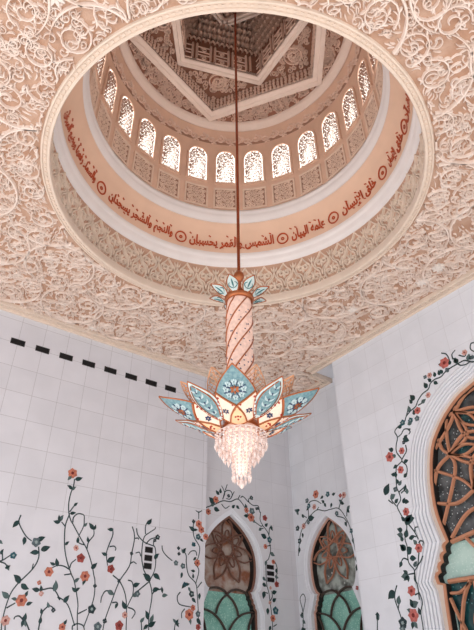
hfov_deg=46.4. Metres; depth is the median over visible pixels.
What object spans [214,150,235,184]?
window
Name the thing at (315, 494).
inlay
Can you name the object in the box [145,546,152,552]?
air vent
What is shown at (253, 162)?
window
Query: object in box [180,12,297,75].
wall
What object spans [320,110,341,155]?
window
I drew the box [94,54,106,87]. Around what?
window
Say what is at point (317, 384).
trim
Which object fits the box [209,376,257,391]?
trim
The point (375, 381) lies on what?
wall
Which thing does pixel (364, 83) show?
window
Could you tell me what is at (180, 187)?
wall
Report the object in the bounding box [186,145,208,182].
window
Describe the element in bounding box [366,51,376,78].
window
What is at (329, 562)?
window
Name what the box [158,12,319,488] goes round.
chandelier
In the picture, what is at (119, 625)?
inlay
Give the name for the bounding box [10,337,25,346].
air vent
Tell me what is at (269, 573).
air vent
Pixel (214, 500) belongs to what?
inlay
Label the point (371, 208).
trim
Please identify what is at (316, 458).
wall
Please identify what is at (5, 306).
trim
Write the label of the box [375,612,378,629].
inlay
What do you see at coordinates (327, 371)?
ceiling
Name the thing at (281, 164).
window
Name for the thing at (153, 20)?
trim
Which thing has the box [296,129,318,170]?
window
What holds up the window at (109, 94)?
in the wall at (180, 187)
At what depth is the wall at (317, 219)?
23.88 m
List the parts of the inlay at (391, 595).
stem, flower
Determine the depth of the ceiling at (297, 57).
27.37 m
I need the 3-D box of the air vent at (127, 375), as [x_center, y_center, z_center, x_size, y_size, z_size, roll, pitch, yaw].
[-4.968,2.903,25.991,0.604,0.274,0.012,22,-41,-29]
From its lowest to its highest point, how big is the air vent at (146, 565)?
0.224 m
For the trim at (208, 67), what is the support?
attached to the wall at (204, 38)
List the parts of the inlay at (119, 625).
flower, flower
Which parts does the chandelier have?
gold frame, gold frame, gold frame, petal frame, petal frame, petal frame, gold frame, suspension rod, petal frame, petal frame, gold frame, gold frame, gold frame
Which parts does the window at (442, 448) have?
frame, glass, glass, glass, petal glass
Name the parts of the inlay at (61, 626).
flower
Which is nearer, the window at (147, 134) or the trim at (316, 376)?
the window at (147, 134)
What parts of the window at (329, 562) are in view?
frame, glass, glass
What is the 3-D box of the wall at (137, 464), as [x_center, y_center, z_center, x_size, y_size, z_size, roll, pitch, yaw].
[-9.932,5.809,19.988,20.655,16.700,0.600,22,-41,-29]
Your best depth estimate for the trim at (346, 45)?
27.86 m
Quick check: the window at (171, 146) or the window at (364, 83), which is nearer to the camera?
the window at (364, 83)
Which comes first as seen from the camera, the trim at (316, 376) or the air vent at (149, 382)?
the air vent at (149, 382)
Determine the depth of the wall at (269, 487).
27.08 m
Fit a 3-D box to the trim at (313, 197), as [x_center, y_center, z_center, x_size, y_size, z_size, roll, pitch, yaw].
[-0.019,-7.844,21.333,11.470,0.780,11.470,22,-41,-29]
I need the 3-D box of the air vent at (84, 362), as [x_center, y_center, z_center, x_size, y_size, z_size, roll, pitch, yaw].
[-6.688,2.202,24.957,0.604,0.274,0.012,22,-41,-29]
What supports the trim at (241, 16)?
attached to the wall at (204, 38)
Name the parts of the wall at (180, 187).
panel frame, panel frame, panel frame, panel frame, panel frame, panel frame, panel frame, panel frame, panel frame, panel frame, panel frame, panel frame, panel frame, panel frame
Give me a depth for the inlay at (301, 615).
25.73 m
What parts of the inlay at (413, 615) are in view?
flower, flower, flower, flower, flower, flower, flower, flower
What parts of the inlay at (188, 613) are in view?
flower, flower, flower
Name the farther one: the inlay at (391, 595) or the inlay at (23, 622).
the inlay at (391, 595)
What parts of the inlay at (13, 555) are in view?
stem, flower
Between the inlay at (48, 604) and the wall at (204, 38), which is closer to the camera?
the inlay at (48, 604)
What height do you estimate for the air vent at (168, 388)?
0.274 m
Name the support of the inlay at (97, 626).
attached to the wall at (137, 464)
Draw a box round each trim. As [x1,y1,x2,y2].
[0,301,212,377]
[40,0,434,306]
[53,106,421,267]
[83,64,389,223]
[119,37,351,131]
[129,25,325,120]
[172,19,307,84]
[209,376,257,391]
[211,12,262,27]
[303,380,331,390]
[306,268,473,374]
[307,373,331,383]
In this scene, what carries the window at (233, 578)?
in the wall at (269, 487)
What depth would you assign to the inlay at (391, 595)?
20.17 m
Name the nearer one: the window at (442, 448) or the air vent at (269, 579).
the window at (442, 448)
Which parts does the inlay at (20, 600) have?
flower, flower, flower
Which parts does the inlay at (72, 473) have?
flower, flower, flower, flower, flower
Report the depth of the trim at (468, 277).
24.70 m
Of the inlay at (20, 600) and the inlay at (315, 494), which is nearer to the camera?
the inlay at (20, 600)
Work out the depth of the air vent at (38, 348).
23.92 m
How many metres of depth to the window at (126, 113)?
25.32 m
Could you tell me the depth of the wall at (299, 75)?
27.57 m
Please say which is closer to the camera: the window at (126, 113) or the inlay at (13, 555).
the inlay at (13, 555)
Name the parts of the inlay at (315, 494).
flower, stem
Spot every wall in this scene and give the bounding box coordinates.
[0,310,208,629]
[51,132,423,296]
[61,71,412,252]
[89,42,382,209]
[139,24,315,110]
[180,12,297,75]
[204,383,300,629]
[288,378,360,629]
[332,280,473,629]
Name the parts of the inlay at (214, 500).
flower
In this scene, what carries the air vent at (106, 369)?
in the wall at (137, 464)
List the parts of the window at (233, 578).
glass, glass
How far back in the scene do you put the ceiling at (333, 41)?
27.49 m
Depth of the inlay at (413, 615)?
21.55 m
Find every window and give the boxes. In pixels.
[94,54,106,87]
[101,66,117,116]
[115,94,135,141]
[135,116,157,160]
[159,133,181,174]
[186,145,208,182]
[203,508,264,629]
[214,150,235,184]
[242,149,265,184]
[270,142,293,180]
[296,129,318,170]
[303,511,364,629]
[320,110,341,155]
[340,86,360,134]
[356,57,372,108]
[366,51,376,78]
[410,354,473,629]
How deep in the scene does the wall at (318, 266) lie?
23.29 m
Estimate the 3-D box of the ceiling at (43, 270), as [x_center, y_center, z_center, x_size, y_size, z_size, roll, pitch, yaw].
[0.096,-4.557,18.810,23.900,1.220,23.600,22,-41,-29]
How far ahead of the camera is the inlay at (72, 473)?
20.57 m
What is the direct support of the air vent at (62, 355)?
in the wall at (137, 464)
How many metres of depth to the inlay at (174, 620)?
21.76 m
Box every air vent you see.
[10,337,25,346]
[35,345,49,353]
[59,352,72,360]
[82,359,94,367]
[104,366,116,374]
[125,373,136,380]
[144,555,151,560]
[144,563,151,568]
[145,379,156,386]
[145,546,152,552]
[165,385,175,392]
[267,564,273,569]
[267,571,273,575]
[267,577,274,582]
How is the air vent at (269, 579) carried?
in the wall at (269, 487)
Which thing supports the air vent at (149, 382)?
in the wall at (137, 464)
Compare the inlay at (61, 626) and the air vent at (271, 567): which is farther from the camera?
the air vent at (271, 567)
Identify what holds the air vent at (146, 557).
in the wall at (137, 464)
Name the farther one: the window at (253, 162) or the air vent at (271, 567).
the window at (253, 162)
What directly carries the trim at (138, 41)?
attached to the wall at (299, 75)
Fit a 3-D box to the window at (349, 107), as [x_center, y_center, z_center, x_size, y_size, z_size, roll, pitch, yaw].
[5.115,-9.444,25.171,0.103,2.560,1.138,13,-37,-19]
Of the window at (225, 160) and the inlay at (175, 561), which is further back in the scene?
the window at (225, 160)
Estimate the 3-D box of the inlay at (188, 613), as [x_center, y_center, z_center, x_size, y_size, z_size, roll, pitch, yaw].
[-1.879,10.574,23.303,1.567,4.727,0.024,22,-41,-29]
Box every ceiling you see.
[0,0,473,397]
[127,29,343,121]
[147,22,312,99]
[316,364,333,377]
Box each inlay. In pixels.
[0,540,16,569]
[1,515,49,629]
[14,613,29,629]
[32,468,96,629]
[38,602,55,629]
[59,620,66,629]
[94,622,101,629]
[100,519,167,629]
[162,545,177,564]
[173,619,179,629]
[177,510,207,629]
[206,484,278,629]
[295,490,357,589]
[300,594,305,629]
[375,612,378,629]
[383,342,473,629]
[388,585,406,629]

